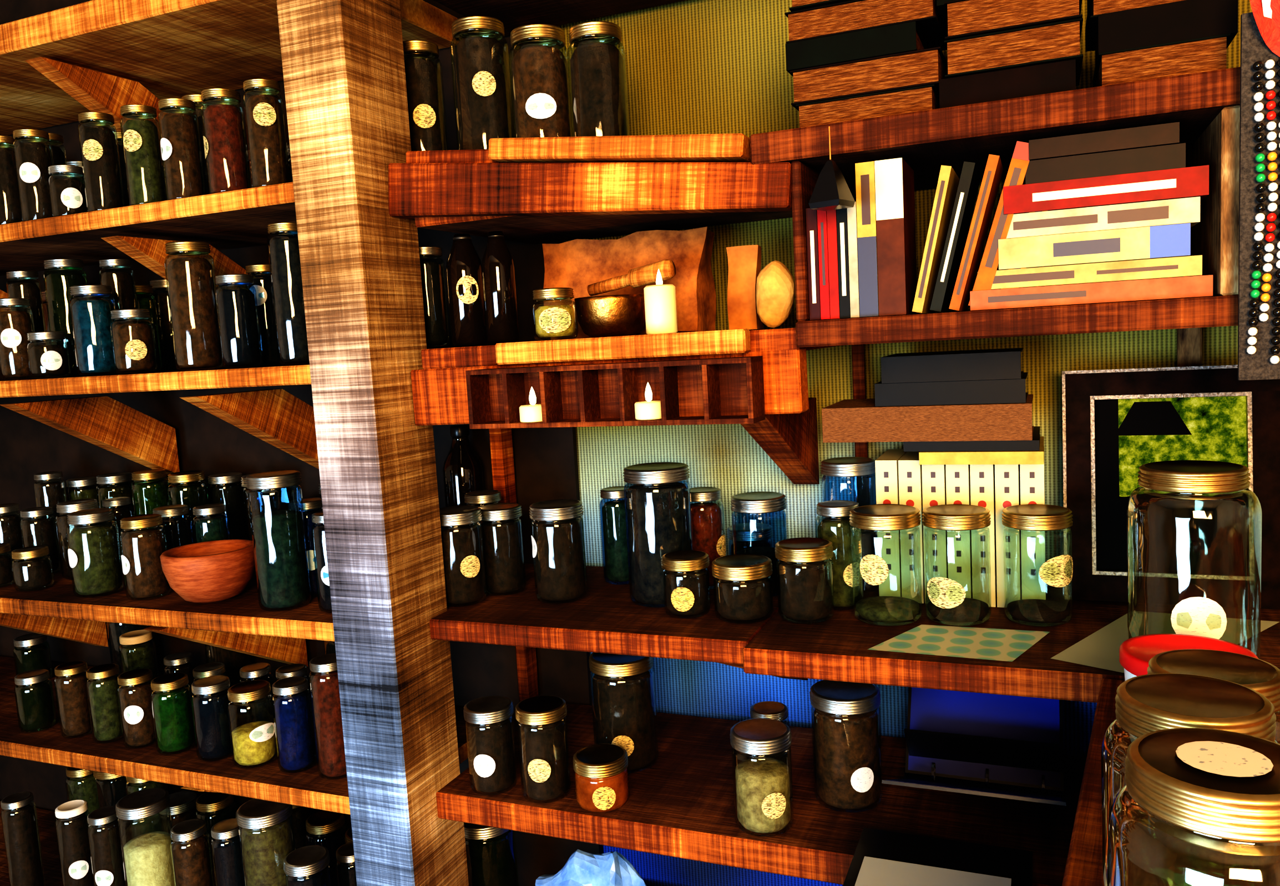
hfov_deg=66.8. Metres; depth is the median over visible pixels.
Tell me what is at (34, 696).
mason jar
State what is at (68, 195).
mason jar
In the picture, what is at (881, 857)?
storage box
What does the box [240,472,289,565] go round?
mason jar
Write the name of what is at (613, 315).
bowl
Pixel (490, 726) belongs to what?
mason jar
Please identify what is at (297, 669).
mason jar
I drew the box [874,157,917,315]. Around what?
book
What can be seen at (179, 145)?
mason jar
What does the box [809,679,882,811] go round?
mason jar
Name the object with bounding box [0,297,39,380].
mason jar
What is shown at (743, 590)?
mason jar
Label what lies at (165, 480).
mason jar
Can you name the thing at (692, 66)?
wall
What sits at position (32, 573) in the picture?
mason jar
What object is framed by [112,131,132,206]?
mason jar
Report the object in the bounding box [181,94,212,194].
mason jar
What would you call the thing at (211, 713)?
mason jar
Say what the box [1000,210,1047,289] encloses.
book
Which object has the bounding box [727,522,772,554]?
mason jar
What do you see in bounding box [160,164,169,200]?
mason jar
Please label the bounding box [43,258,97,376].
mason jar
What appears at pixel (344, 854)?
mason jar
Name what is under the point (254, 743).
mason jar
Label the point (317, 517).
mason jar
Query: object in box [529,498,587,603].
mason jar
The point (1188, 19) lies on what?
box
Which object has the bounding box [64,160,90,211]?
mason jar
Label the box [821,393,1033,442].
box
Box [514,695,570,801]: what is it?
mason jar
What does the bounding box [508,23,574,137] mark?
mason jar
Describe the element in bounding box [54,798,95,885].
mason jar
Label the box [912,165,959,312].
book
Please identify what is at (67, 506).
mason jar
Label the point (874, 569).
mason jar
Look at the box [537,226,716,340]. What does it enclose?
sheet
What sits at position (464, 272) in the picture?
glass bottle
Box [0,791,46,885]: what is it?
mason jar
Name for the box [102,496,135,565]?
mason jar
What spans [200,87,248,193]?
mason jar
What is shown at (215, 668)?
mason jar
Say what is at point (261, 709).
mason jar
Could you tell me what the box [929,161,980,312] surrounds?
book
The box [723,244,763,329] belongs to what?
paper bag
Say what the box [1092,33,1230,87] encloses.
book
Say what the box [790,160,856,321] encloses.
lantern
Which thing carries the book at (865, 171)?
on the wooden shelving unit
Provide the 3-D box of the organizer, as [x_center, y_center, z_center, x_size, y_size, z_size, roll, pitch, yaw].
[-0.038,-0.061,1.212,0.383,0.076,0.050,-1,7,23]
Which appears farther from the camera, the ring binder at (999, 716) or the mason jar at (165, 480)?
the mason jar at (165, 480)
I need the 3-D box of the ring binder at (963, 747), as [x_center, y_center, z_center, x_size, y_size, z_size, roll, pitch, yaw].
[0.485,0.360,1.364,0.200,0.204,0.172,-1,7,23]
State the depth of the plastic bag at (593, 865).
1.36 m
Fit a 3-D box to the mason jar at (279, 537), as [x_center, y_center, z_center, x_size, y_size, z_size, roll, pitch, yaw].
[-0.572,0.154,1.542,0.083,0.213,0.082,-7,7,-31]
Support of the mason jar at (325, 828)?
on the wooden shelving unit
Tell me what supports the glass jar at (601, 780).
on the wooden shelving unit
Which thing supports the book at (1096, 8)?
on the box at (1188, 19)
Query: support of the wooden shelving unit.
on the floor
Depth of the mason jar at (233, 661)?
1.92 m
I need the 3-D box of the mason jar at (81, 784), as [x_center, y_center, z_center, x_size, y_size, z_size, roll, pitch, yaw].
[-1.230,0.794,2.163,0.078,0.166,0.078,2,8,38]
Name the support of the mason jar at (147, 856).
on the wooden shelving unit
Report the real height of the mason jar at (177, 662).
0.089 m
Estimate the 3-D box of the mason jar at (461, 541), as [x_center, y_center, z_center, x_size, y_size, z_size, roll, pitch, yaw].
[-0.274,0.171,1.471,0.078,0.142,0.077,-8,7,-36]
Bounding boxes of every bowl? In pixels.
[159,538,256,603]
[574,294,645,337]
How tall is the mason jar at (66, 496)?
0.126 m
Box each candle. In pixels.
[519,386,542,422]
[634,382,661,420]
[643,269,677,334]
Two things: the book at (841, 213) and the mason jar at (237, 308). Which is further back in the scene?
the mason jar at (237, 308)
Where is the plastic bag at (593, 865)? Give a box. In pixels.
[538,845,656,885]
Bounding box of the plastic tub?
[1119,633,1258,741]
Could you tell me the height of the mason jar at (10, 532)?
0.134 m
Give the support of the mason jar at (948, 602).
on the wooden shelving unit
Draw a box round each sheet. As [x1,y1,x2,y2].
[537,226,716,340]
[867,624,1049,661]
[1050,610,1279,672]
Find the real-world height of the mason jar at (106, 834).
0.246 m
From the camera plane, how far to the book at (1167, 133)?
1.00 m
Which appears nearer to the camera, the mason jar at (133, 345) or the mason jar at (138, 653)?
the mason jar at (133, 345)
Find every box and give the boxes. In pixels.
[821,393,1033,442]
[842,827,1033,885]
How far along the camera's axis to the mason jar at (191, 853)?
1.64 m
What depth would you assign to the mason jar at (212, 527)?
1.70 m
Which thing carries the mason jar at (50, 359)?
on the wooden shelving unit
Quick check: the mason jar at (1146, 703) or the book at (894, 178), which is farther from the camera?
the book at (894, 178)
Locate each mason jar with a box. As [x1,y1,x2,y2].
[0,135,24,224]
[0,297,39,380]
[0,503,25,572]
[0,542,14,587]
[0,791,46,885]
[6,270,48,378]
[11,545,54,591]
[12,128,55,220]
[13,632,52,681]
[14,668,56,732]
[19,506,61,573]
[26,331,68,378]
[33,471,67,562]
[34,132,67,180]
[35,493,70,518]
[39,290,95,376]
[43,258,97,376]
[48,164,89,216]
[54,660,93,737]
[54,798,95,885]
[55,498,100,579]
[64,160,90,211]
[64,766,99,831]
[65,476,100,523]
[66,507,124,597]
[69,284,122,375]
[77,111,124,211]
[83,295,124,375]
[85,663,124,742]
[87,805,127,885]
[93,770,132,843]
[95,471,137,530]
[98,258,139,373]
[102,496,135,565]
[106,621,147,678]
[109,308,158,373]
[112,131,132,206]
[115,787,176,885]
[117,668,157,748]
[118,629,158,691]
[119,104,167,205]
[119,513,171,600]
[125,776,169,838]
[127,284,162,372]
[130,468,170,529]
[133,477,171,517]
[148,278,198,370]
[150,672,196,754]
[152,504,193,550]
[158,97,205,199]
[158,790,198,857]
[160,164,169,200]
[163,651,195,697]
[164,240,224,370]
[167,469,211,543]
[169,818,214,885]
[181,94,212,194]
[190,674,236,760]
[192,503,230,542]
[192,661,229,697]
[193,312,235,368]
[194,791,237,866]
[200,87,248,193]
[204,643,251,691]
[207,472,248,539]
[210,817,246,885]
[215,273,262,367]
[226,679,279,767]
[236,797,295,885]
[239,662,276,731]
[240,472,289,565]
[243,78,290,187]
[245,149,290,188]
[245,264,283,366]
[245,469,311,610]
[267,221,309,365]
[271,676,316,772]
[275,663,314,735]
[282,844,331,885]
[285,144,292,181]
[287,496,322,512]
[290,497,324,597]
[304,810,346,885]
[309,653,346,779]
[311,511,331,612]
[318,482,321,511]
[324,640,335,653]
[335,841,356,885]
[344,826,352,843]
[402,39,448,150]
[418,246,449,346]
[439,505,487,606]
[449,15,514,149]
[463,489,501,583]
[463,695,517,794]
[463,821,518,885]
[478,502,526,595]
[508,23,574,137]
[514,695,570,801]
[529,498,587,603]
[532,287,578,340]
[567,21,629,136]
[588,651,658,772]
[599,486,631,584]
[623,461,693,607]
[660,549,710,618]
[687,486,726,589]
[711,553,773,623]
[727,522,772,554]
[729,717,793,836]
[730,491,787,596]
[750,700,792,788]
[774,537,834,623]
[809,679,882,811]
[815,499,863,610]
[820,456,878,593]
[849,503,922,625]
[921,503,991,625]
[1001,503,1073,626]
[1101,673,1279,885]
[1108,727,1279,885]
[1127,459,1261,659]
[1137,648,1279,885]
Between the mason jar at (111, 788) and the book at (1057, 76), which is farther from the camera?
the mason jar at (111, 788)
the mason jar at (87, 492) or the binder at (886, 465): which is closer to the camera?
the binder at (886, 465)
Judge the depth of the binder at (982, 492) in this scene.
1.29 m
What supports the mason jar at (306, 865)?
on the wooden shelving unit
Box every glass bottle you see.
[442,424,484,507]
[446,233,487,346]
[481,230,519,343]
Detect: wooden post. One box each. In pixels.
[1176,327,1201,366]
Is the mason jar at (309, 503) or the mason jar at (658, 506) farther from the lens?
the mason jar at (309, 503)
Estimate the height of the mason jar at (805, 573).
0.101 m
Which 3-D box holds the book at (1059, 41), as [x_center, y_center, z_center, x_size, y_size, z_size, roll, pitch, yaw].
[0.422,-0.427,1.095,0.138,0.038,0.140,-1,7,23]
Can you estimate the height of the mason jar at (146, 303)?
0.160 m
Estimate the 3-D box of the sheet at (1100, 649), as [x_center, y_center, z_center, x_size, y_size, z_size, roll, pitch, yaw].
[0.616,0.229,1.130,0.283,0.001,0.155,-9,8,-43]
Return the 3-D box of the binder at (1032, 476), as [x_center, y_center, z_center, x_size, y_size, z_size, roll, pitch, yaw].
[0.536,0.113,1.324,0.029,0.198,0.125,-1,7,23]
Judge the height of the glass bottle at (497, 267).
0.156 m
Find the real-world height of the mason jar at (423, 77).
0.244 m
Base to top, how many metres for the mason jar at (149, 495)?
0.190 m
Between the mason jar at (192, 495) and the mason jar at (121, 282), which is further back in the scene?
the mason jar at (192, 495)
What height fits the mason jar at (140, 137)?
0.162 m
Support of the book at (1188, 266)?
on the book at (1202, 286)
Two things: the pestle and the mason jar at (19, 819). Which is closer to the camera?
the pestle
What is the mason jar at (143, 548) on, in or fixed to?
on the wooden shelving unit
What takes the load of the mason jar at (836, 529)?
on the wooden shelving unit
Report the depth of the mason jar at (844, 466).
1.39 m
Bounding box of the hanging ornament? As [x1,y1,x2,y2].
[808,126,854,210]
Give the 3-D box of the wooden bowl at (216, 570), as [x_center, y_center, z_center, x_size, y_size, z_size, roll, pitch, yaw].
[-0.718,0.218,1.627,0.149,0.085,0.149,-1,7,23]
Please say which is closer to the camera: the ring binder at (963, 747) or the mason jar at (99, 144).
the ring binder at (963, 747)
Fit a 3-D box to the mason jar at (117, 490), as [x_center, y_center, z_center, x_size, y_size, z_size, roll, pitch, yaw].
[-1.081,0.151,2.015,0.075,0.176,0.075,-4,6,-4]
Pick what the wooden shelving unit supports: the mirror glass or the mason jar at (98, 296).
the mason jar at (98, 296)
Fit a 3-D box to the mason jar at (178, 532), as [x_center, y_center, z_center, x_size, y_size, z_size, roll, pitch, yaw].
[-0.846,0.184,1.764,0.065,0.138,0.064,-7,7,-34]
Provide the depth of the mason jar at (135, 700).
1.69 m
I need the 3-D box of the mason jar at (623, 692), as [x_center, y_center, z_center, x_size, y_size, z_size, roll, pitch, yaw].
[-0.024,0.397,1.456,0.097,0.167,0.097,-3,6,4]
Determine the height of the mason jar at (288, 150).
0.126 m
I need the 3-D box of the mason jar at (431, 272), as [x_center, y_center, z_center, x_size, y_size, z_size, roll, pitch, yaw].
[-0.316,-0.216,1.447,0.056,0.146,0.055,-4,6,-10]
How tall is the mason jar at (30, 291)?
0.201 m
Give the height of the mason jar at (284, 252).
0.211 m
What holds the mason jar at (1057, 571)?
on the wooden shelving unit
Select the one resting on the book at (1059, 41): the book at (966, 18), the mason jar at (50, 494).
the book at (966, 18)
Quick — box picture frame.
[1061,364,1279,609]
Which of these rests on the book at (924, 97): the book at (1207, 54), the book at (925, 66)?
the book at (925, 66)
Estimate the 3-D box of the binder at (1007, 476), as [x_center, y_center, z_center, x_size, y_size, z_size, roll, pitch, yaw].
[0.508,0.113,1.336,0.029,0.198,0.125,-1,7,23]
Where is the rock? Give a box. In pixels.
[752,259,794,326]
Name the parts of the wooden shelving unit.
jar shelf, jar shelf, jar shelf, jar shelf, jar shelf, jar shelf, post, shelf, rail, shelf, shelf, rail, shelf, shelf, book shelf, shelf, book shelf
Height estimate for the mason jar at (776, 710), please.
0.118 m
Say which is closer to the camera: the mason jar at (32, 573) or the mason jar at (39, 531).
the mason jar at (32, 573)
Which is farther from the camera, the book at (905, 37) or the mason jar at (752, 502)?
the mason jar at (752, 502)
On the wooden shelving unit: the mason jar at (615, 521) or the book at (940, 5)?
the mason jar at (615, 521)
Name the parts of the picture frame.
frame moulding, frame moulding, frame moulding, frame moulding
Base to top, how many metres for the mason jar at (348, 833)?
0.126 m
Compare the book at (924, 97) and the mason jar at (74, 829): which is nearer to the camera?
the book at (924, 97)
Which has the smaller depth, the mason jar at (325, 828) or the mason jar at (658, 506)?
the mason jar at (658, 506)
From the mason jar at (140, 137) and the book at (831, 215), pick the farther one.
the mason jar at (140, 137)
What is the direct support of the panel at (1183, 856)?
on the floor
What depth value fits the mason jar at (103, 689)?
1.73 m
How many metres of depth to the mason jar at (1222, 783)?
0.43 m
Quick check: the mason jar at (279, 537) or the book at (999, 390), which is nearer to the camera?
the book at (999, 390)
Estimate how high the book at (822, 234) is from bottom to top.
0.130 m
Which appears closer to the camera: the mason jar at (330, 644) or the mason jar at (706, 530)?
the mason jar at (706, 530)
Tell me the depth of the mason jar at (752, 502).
1.40 m
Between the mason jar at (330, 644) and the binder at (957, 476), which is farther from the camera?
the mason jar at (330, 644)
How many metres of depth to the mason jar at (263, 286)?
1.60 m
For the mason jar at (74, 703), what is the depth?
1.76 m
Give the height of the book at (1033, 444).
0.013 m
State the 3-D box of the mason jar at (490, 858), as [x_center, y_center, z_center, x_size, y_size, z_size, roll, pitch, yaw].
[-0.252,0.706,1.615,0.097,0.186,0.096,-7,7,-33]
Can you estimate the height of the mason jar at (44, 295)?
0.176 m
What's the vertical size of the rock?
0.087 m
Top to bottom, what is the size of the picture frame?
0.306 m
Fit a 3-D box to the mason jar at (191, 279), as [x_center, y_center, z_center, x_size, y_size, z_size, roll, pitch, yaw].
[-0.714,-0.218,1.553,0.072,0.201,0.072,-5,6,-18]
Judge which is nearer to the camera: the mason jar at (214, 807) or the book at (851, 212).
the book at (851, 212)
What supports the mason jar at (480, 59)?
on the wooden shelving unit
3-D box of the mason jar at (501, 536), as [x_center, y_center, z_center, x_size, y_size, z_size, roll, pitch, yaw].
[-0.216,0.166,1.518,0.071,0.135,0.071,-5,6,-18]
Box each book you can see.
[784,0,947,50]
[785,21,927,77]
[788,0,851,11]
[790,46,947,110]
[795,84,939,127]
[805,208,831,320]
[817,209,840,319]
[826,209,849,319]
[836,208,858,317]
[847,201,867,317]
[854,160,886,316]
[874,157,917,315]
[874,371,1028,406]
[881,347,1023,383]
[903,426,1040,451]
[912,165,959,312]
[918,436,1044,464]
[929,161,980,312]
[936,0,1081,36]
[938,59,1075,108]
[943,17,1083,85]
[944,0,1082,40]
[948,154,1003,311]
[968,140,1029,305]
[969,274,1212,310]
[977,254,1202,289]
[998,223,1190,270]
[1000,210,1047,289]
[1003,164,1208,214]
[1005,196,1200,238]
[1025,142,1185,184]
[1028,122,1179,160]
[1085,0,1186,51]
[1086,0,1089,14]
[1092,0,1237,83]
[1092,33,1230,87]
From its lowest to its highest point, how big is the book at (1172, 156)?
0.024 m
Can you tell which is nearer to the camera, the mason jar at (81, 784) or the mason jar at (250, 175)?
the mason jar at (250, 175)
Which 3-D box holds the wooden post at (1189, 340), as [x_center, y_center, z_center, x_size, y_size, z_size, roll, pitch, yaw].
[0.734,0.022,1.298,0.028,0.361,0.014,-1,7,23]
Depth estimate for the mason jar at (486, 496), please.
1.55 m
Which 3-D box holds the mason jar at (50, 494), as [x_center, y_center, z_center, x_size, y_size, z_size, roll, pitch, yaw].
[-1.221,0.153,2.020,0.056,0.186,0.055,-5,6,-19]
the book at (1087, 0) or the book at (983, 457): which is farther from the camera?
the book at (983, 457)
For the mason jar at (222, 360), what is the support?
on the wooden shelving unit
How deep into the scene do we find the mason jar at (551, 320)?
1.29 m
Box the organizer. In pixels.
[465,355,765,428]
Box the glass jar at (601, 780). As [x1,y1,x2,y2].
[572,742,629,811]
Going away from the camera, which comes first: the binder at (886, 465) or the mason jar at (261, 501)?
the binder at (886, 465)
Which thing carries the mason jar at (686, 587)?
on the wooden shelving unit
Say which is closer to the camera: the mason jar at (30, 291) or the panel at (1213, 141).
the panel at (1213, 141)
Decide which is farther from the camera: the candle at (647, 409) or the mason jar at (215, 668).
the mason jar at (215, 668)
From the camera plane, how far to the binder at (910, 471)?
1.33 m
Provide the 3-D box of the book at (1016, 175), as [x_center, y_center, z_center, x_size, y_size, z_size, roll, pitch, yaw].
[0.410,-0.240,1.097,0.070,0.175,0.105,-1,7,23]
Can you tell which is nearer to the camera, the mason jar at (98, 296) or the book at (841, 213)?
the book at (841, 213)
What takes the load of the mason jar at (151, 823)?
on the wooden shelving unit
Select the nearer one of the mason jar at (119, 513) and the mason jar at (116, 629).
the mason jar at (119, 513)
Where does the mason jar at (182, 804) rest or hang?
on the wooden shelving unit
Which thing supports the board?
hanging from the wooden shelving unit
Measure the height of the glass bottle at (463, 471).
0.250 m
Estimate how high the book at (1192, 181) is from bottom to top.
0.029 m
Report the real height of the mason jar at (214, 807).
0.141 m
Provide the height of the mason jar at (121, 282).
0.202 m
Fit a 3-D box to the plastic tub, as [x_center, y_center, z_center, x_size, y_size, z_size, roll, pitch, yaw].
[0.477,0.223,0.847,0.106,0.085,0.106,-1,7,23]
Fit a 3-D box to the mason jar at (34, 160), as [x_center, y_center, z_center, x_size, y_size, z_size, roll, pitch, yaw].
[-1.029,-0.449,1.655,0.057,0.158,0.057,-4,6,-10]
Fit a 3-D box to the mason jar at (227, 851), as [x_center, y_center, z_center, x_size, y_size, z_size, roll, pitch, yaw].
[-0.680,0.768,1.633,0.056,0.266,0.056,-7,7,-29]
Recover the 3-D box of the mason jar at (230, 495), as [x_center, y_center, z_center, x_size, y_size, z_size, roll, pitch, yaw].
[-0.803,0.148,1.899,0.064,0.176,0.064,-5,6,-14]
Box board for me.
[1237,0,1279,380]
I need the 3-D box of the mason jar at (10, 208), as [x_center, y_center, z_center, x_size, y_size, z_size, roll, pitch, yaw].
[-1.102,-0.449,1.686,0.056,0.158,0.055,-6,6,-22]
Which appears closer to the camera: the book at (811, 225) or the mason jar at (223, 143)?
the book at (811, 225)
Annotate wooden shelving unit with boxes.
[0,0,1279,885]
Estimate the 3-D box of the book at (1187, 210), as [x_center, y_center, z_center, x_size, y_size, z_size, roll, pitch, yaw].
[0.506,-0.243,1.082,0.187,0.025,0.150,-1,7,23]
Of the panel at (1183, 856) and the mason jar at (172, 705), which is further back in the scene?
the mason jar at (172, 705)
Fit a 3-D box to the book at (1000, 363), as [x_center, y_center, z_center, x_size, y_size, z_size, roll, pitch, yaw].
[0.422,-0.105,1.305,0.170,0.034,0.150,-1,7,23]
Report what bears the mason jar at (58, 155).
on the wooden shelving unit
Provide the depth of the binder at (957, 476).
1.30 m
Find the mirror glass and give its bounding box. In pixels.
[1094,396,1248,575]
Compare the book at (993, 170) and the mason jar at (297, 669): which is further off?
the mason jar at (297, 669)
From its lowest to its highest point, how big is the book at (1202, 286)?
0.021 m
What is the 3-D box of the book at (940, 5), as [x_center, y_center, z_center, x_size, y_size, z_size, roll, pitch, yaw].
[0.417,-0.503,1.094,0.147,0.034,0.140,-1,7,23]
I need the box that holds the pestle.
[587,259,676,296]
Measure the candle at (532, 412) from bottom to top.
0.045 m
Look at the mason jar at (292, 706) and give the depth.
1.56 m
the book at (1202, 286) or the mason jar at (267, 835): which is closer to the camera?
the book at (1202, 286)
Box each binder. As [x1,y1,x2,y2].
[874,448,907,597]
[881,686,1066,805]
[898,451,924,603]
[903,728,1063,772]
[921,464,948,603]
[945,464,972,598]
[969,464,997,606]
[994,464,1022,607]
[1019,462,1045,599]
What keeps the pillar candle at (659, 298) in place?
on the wooden shelving unit
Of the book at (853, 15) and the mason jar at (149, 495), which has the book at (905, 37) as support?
the book at (853, 15)
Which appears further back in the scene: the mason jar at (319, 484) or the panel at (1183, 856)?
the mason jar at (319, 484)
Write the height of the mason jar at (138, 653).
0.127 m
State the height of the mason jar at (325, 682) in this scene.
0.189 m
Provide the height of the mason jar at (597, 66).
0.219 m
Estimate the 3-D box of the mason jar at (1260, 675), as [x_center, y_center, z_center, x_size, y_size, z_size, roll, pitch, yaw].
[0.385,0.219,0.651,0.092,0.144,0.092,2,8,43]
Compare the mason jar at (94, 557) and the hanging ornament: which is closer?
the hanging ornament
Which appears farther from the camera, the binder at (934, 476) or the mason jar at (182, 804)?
the mason jar at (182, 804)
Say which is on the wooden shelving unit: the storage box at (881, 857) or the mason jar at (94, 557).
the mason jar at (94, 557)
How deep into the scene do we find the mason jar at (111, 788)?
2.10 m
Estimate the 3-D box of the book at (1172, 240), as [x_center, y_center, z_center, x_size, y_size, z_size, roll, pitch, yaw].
[0.502,-0.214,1.088,0.182,0.032,0.160,-1,7,23]
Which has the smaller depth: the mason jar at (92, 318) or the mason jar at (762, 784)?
the mason jar at (762, 784)
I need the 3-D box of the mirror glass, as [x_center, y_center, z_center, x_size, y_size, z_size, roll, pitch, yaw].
[0.689,0.055,1.266,0.184,0.237,0.004,-1,0,23]
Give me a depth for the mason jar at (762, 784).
1.22 m
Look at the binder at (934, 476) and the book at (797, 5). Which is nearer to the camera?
the book at (797, 5)
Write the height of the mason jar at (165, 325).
0.176 m
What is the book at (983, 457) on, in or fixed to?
on the binder at (982, 492)
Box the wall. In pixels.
[557,0,1252,885]
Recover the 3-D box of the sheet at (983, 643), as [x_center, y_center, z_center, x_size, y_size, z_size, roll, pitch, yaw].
[0.385,0.238,1.168,0.196,0.001,0.124,0,7,25]
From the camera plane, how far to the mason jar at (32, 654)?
2.08 m
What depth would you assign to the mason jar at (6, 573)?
1.81 m
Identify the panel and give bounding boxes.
[1061,678,1279,885]
[1185,105,1240,296]
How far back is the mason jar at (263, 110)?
1.44 m

